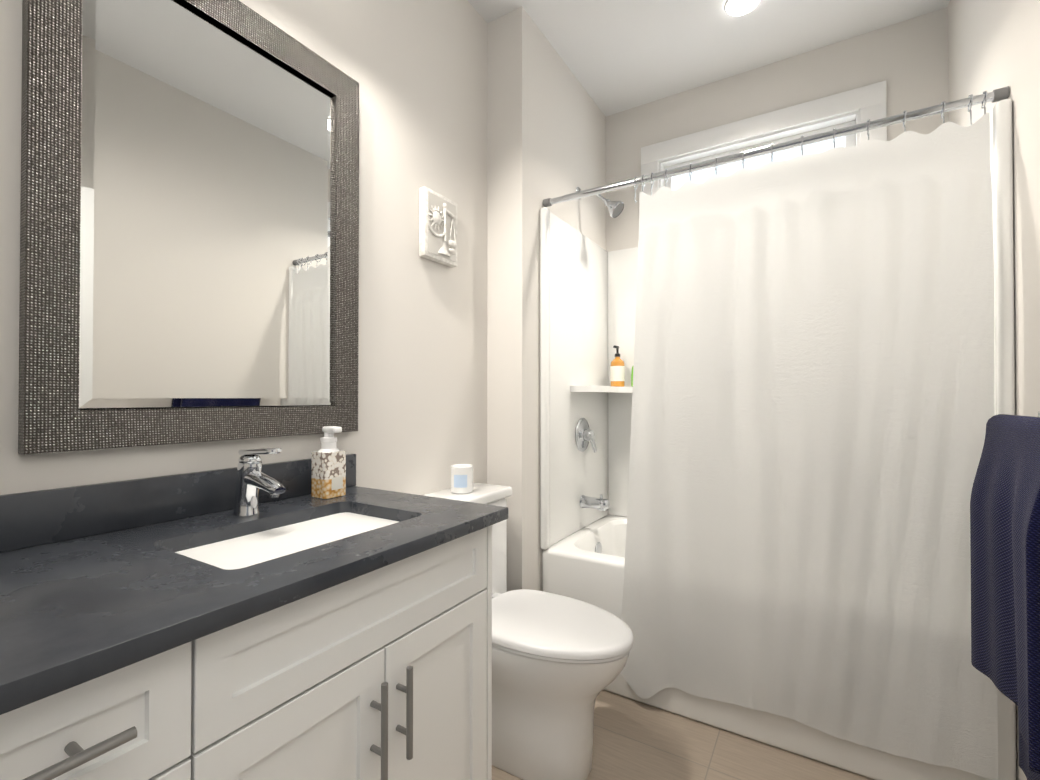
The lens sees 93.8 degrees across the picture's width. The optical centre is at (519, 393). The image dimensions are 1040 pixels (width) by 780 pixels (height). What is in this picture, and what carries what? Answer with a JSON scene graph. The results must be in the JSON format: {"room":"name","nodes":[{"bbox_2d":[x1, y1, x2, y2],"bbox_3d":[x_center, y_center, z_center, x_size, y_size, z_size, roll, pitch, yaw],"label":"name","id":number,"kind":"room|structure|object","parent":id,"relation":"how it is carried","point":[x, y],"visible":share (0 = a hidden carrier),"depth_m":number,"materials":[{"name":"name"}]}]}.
{"room":"bathroom","nodes":[
{"label":"bathroom","id":0,"kind":"room"},
{"bbox_2d":[0,0,605,591],"bbox_3d":[-0.311,-0.199,1.705,0.272,2.760,2.800,0,-1,32],"label":"wall","id":1,"kind":"structure","parent":0,"point":[494,130],"depth_m":1.78,"materials":[{"name":"white paint"}]},
{"bbox_2d":[0,454,355,552],"bbox_3d":[-0.752,0.221,1.028,0.020,0.094,0.988,0,-1,32],"label":"backsplash","id":2,"kind":"structure","parent":1,"relation":"attached to","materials":[{"name":"stone"}]},
{"bbox_2d":[18,0,358,454],"bbox_3d":[-0.677,-0.411,1.149,0.028,1.036,0.712,0,-1,32],"label":"mirror","id":3,"kind":"object","parent":1,"relation":"attached to","point":[189,238],"visible":1,"depth_m":1.05,"materials":[{"name":"grey metal"}]},
{"bbox_2d":[419,187,456,266],"bbox_3d":[-0.289,-0.601,1.768,0.043,0.240,0.180,0,-1,32],"label":"plaque","id":4,"kind":"object","parent":1,"relation":"attached to","point":[437,227],"visible":1,"depth_m":1.74,"materials":[{"name":"white ceramic"}]},
{"bbox_2d":[492,690,872,779],"bbox_3d":[0.360,1.206,1.280,1.848,0.060,2.800,0,-1,32],"label":"floor","id":5,"kind":"structure","parent":0,"point":[634,740],"depth_m":1.60,"materials":[{"name":"tile"}]},
{"bbox_2d":[0,448,507,779],"bbox_3d":[-0.521,0.643,0.883,0.562,1.059,0.988,0,-1,32],"label":"bathroom vanity","id":6,"kind":"object","parent":5,"relation":"on","point":[250,616],"visible":1,"depth_m":0.78,"materials":[{"name":"white"}]},
{"bbox_2d":[232,448,285,516],"bbox_3d":[-0.572,0.192,1.065,0.159,0.153,0.052,0,-1,32],"label":"faucet","id":7,"kind":"object","parent":6,"relation":"on","point":[250,478],"depth_m":1.06,"materials":[{"name":"silver metal"}]},
{"bbox_2d":[311,426,345,498],"bbox_3d":[-0.508,0.179,1.297,0.072,0.184,0.068,0,-1,32],"label":"soap dispenser","id":8,"kind":"object","parent":6,"relation":"on","point":[328,469],"visible":1,"depth_m":1.27,"materials":[{"name":"ceramic"}]},
{"bbox_2d":[423,483,633,779],"bbox_3d":[0.018,0.766,1.606,0.721,0.828,0.390,0,-1,32],"label":"toilet","id":9,"kind":"object","parent":5,"relation":"on","point":[559,662],"visible":0.52,"depth_m":1.46,"materials":[{"name":"white ceramic"}]},
{"bbox_2d":[451,464,472,493],"bbox_3d":[-0.209,0.304,1.749,0.080,0.094,0.080,0,-1,32],"label":"candle jar","id":10,"kind":"object","parent":9,"relation":"on","point":[461,478],"visible":1,"depth_m":1.72,"materials":[{"name":"white ceramic"}]},
{"bbox_2d":[540,99,1015,779],"bbox_3d":[0.911,0.074,2.024,1.472,2.220,0.770,0,-1,32],"label":"bathtub","id":11,"kind":"object","parent":5,"relation":"on","point":[588,287],"visible":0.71,"depth_m":2.14,"materials":[{"name":"white plastic"}]},
{"bbox_2d":[610,345,624,386],"bbox_3d":[0.518,-0.146,2.591,0.076,0.218,0.083,0,-1,32],"label":"bottle","id":12,"kind":"object","parent":11,"relation":"on","point":[617,371],"visible":0.94,"depth_m":2.56,"materials":[{"name":"orange plastic"}]},
{"bbox_2d":[631,367,632,386],"bbox_3d":[0.616,-0.105,2.559,0.062,0.136,0.062,0,-1,32],"label":"bottle","id":13,"kind":"object","parent":11,"relation":"on","point":[632,377],"visible":0.1,"depth_m":2.55,"materials":[{"name":"green plastic"}]},
{"bbox_2d":[543,86,1009,779],"bbox_3d":[0.718,0.137,1.708,1.472,1.988,0.104,0,-1,32],"label":"shower curtain","id":14,"kind":"object","parent":11,"relation":"hanging from","point":[813,390],"visible":0.98,"depth_m":1.52,"materials":[{"name":"white fabric"}]},
{"bbox_2d":[468,0,949,115],"bbox_3d":[0.360,-1.613,1.307,1.848,0.060,2.800,0,-1,32],"label":"ceiling","id":15,"kind":"structure","parent":0,"point":[616,56],"depth_m":2.13,"materials":[{"name":"white paint"}]},
{"bbox_2d":[724,0,760,16],"bbox_3d":[0.893,-1.570,1.953,0.140,0.010,0.140,0,-1,32],"label":"recessed light","id":16,"kind":"object","parent":15,"relation":"in","point":[735,8],"visible":1,"depth_m":1.97,"materials":[{"name":"white"}]},
{"bbox_2d":[606,7,948,516],"bbox_3d":[1.140,-0.193,2.399,1.476,2.760,0.100,0,-1,32],"label":"wall","id":17,"kind":"structure","parent":0,"point":[906,61],"depth_m":2.27,"materials":[{"name":"white paint"}]},
{"bbox_2d":[641,81,886,195],"bbox_3d":[1.137,-1.049,2.398,1.064,0.567,0.118,0,-1,32],"label":"window","id":18,"kind":"structure","parent":17,"relation":"in","point":[860,105],"depth_m":2.31,"materials":[{"name":"white"}]},
{"bbox_2d":[948,0,1039,779],"bbox_3d":[1.105,-0.208,0.836,0.100,2.760,2.800,0,-1,32],"label":"wall","id":19,"kind":"structure","parent":0,"point":[993,45],"depth_m":1.30,"materials":[{"name":"white paint"}]},
{"bbox_2d":[970,411,1039,779],"bbox_3d":[1.021,0.457,0.928,0.143,0.836,0.624,0,-1,32],"label":"towel","id":20,"kind":"object","parent":19,"relation":"attached to","point":[1005,563],"visible":1,"depth_m":1.02,"materials":[{"name":"blue fabric"}]},
{"label":"outside","id":21,"kind":"structure","parent":0,"visible":0},
{"bbox_2d":[673,136,844,189],"bbox_3d":[1.233,-1.048,2.555,1.480,0.983,0.010,0,-1,32],"label":"window","id":22,"kind":"structure","parent":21,"point":[700,176],"depth_m":2.54,"materials":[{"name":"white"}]}
]}

